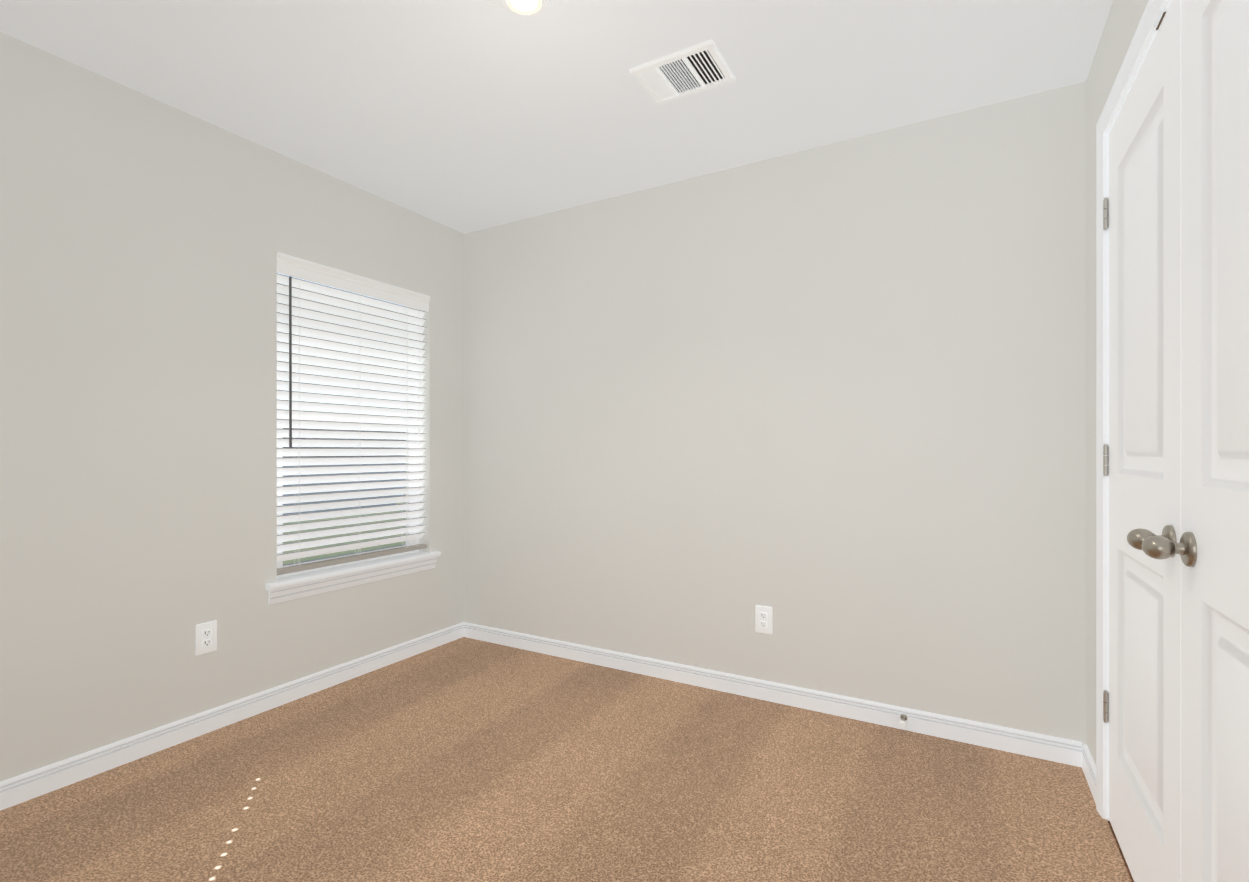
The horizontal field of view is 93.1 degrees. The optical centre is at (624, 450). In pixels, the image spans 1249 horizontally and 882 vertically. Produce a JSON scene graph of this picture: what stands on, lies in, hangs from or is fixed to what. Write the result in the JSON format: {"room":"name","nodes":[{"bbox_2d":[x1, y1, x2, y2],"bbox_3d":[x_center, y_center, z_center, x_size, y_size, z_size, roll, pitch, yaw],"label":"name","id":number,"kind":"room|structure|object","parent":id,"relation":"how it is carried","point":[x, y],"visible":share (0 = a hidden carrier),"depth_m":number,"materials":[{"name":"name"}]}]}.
{"room":"empty bedroom","nodes":[
{"label":"empty bedroom","id":0,"kind":"room"},
{"bbox_2d":[0,32,463,781],"bbox_3d":[-1.848,-0.095,2.198,0.140,2.440,3.287,0,0,30],"label":"wall","id":1,"kind":"structure","parent":0,"point":[144,240],"depth_m":2.22,"materials":[{"name":"paint"}]},
{"bbox_2d":[196,620,216,655],"bbox_3d":[-1.668,0.748,2.363,0.009,0.122,0.076,0,0,30],"label":"electrical outlet","id":2,"kind":"object","parent":1,"relation":"attached to","point":[206,637],"visible":1,"depth_m":2.36,"materials":[{"name":"white plastic"}]},
{"bbox_2d":[0,622,463,810],"bbox_3d":[-1.781,1.082,2.160,0.014,0.085,3.287,0,0,30],"label":"baseboard","id":3,"kind":"structure","parent":1,"relation":"attached to","point":[21,788],"depth_m":2.32,"materials":[{"name":"paint"}]},
{"bbox_2d":[277,280,418,577],"bbox_3d":[-1.410,-0.147,3.037,0.062,1.455,0.865,0,0,30],"label":"window","id":4,"kind":"structure","parent":1,"relation":"in","point":[410,542],"depth_m":3.03,"materials":[{"name":"glass"}]},
{"bbox_2d":[277,252,429,574],"bbox_3d":[-1.346,-0.160,3.001,0.076,1.429,0.861,0,0,30],"label":"window blinds","id":5,"kind":"object","parent":4,"relation":"attached to","point":[334,337],"visible":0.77,"depth_m":2.95,"materials":[{"name":"white plastic"}]},
{"bbox_2d":[266,551,440,604],"bbox_3d":[-1.341,0.625,2.998,0.122,0.091,0.961,0,0,30],"label":"window sill","id":6,"kind":"structure","parent":1,"relation":"attached to","point":[290,587],"depth_m":2.89,"materials":[{"name":"paint"}]},
{"bbox_2d":[0,0,1112,233],"bbox_3d":[-0.478,-1.365,1.420,3.290,0.100,3.567,0,0,30],"label":"ceiling","id":7,"kind":"structure","parent":0,"point":[464,116],"depth_m":2.08,"materials":[{"name":"paint"}]},
{"bbox_2d":[500,0,547,17],"bbox_3d":[-0.293,-1.311,1.725,0.138,0.007,0.138,0,0,30],"label":"recessed light","id":8,"kind":"object","parent":7,"relation":"in","point":[527,8],"visible":1,"depth_m":1.75,"materials":[{"name":"white glass"}]},
{"bbox_2d":[629,39,735,104],"bbox_3d":[0.204,-1.308,2.067,0.302,0.014,0.230,0,0,30],"label":"ceiling vent","id":9,"kind":"object","parent":7,"relation":"in","point":[700,67],"visible":1,"depth_m":2.05,"materials":[{"name":"white metal"}]},
{"bbox_2d":[0,637,1133,881],"bbox_3d":[-0.478,1.175,1.420,3.290,0.100,3.567,0,0,30],"label":"floor","id":10,"kind":"structure","parent":0,"point":[464,759],"depth_m":1.92,"materials":[{"name":"carpet"}]},
{"bbox_2d":[464,81,1085,751],"bbox_3d":[0.368,-0.095,2.910,3.290,2.440,0.140,0,0,30],"label":"wall","id":11,"kind":"structure","parent":0,"point":[826,403],"depth_m":2.57,"materials":[{"name":"paint"}]},
{"bbox_2d":[756,605,771,633],"bbox_3d":[0.629,0.765,2.676,0.076,0.122,0.009,0,0,30],"label":"electrical outlet","id":12,"kind":"object","parent":11,"relation":"attached to","point":[763,619],"visible":1,"depth_m":2.67,"materials":[{"name":"white plastic"}]},
{"bbox_2d":[464,622,1075,765],"bbox_3d":[0.343,1.082,2.836,2.980,0.085,0.014,0,0,30],"label":"baseboard","id":13,"kind":"structure","parent":11,"relation":"attached to","point":[1046,747],"depth_m":2.57,"materials":[{"name":"paint"}]},
{"bbox_2d":[899,714,906,726],"bbox_3d":[1.107,1.075,2.353,0.025,0.025,0.073,0,0,30],"label":"doorstop","id":14,"kind":"object","parent":13,"relation":"attached to","point":[903,717],"visible":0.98,"depth_m":2.34,"materials":[{"name":"silver metal"}]},
{"bbox_2d":[1086,0,1148,879],"bbox_3d":[1.196,-0.085,0.470,0.840,2.520,3.287,0,0,30],"label":"wall","id":15,"kind":"structure","parent":0,"point":[1121,26],"depth_m":1.99,"materials":[{"name":"paint"}]},
{"bbox_2d":[1076,741,1095,802],"bbox_3d":[1.560,1.082,1.976,0.014,0.085,0.272,0,0,30],"label":"baseboard","id":16,"kind":"structure","parent":15,"relation":"attached to","point":[1084,759],"depth_m":2.02,"materials":[{"name":"paint"}]},
{"bbox_2d":[1096,0,1170,820],"bbox_3d":[1.187,0.051,1.180,0.158,2.149,1.481,0,0,30],"label":"door frame","id":17,"kind":"structure","parent":15,"relation":"attached to","point":[1143,38],"depth_m":1.81,"materials":[{"name":"paint"}]},
{"bbox_2d":[1103,0,1180,881],"bbox_3d":[1.288,0.078,1.516,0.108,2.078,0.682,0,0,30],"label":"closet door","id":18,"kind":"structure","parent":15,"relation":"in","point":[1142,460],"depth_m":1.45,"materials":[{"name":"paint"}]},
{"bbox_2d":[1142,0,1248,881],"bbox_3d":[0.950,0.078,0.920,0.108,2.078,0.682,0,0,30],"label":"closet door","id":19,"kind":"structure","parent":15,"relation":"in","point":[1211,548],"depth_m":1.08,"materials":[{"name":"paint"}]},
{"label":"outside","id":20,"kind":"structure","parent":0,"visible":0},
{"bbox_2d":[278,502,412,577],"bbox_3d":[-72.430,4.373,40.377,159.400,0.100,240.000,0,0,30],"label":"ground","id":21,"kind":"structure","parent":20,"point":[330,554],"depth_m":28.76,"materials":[{"name":"green plant"}]},
{"bbox_2d":[283,428,403,514],"bbox_3d":[-25.924,1.155,37.578,11.130,6.337,19.756,0,0,30],"label":"house","id":22,"kind":"structure","parent":21,"relation":"on","point":[340,474],"depth_m":39.32,"materials":[{"name":"grey"}]}
]}

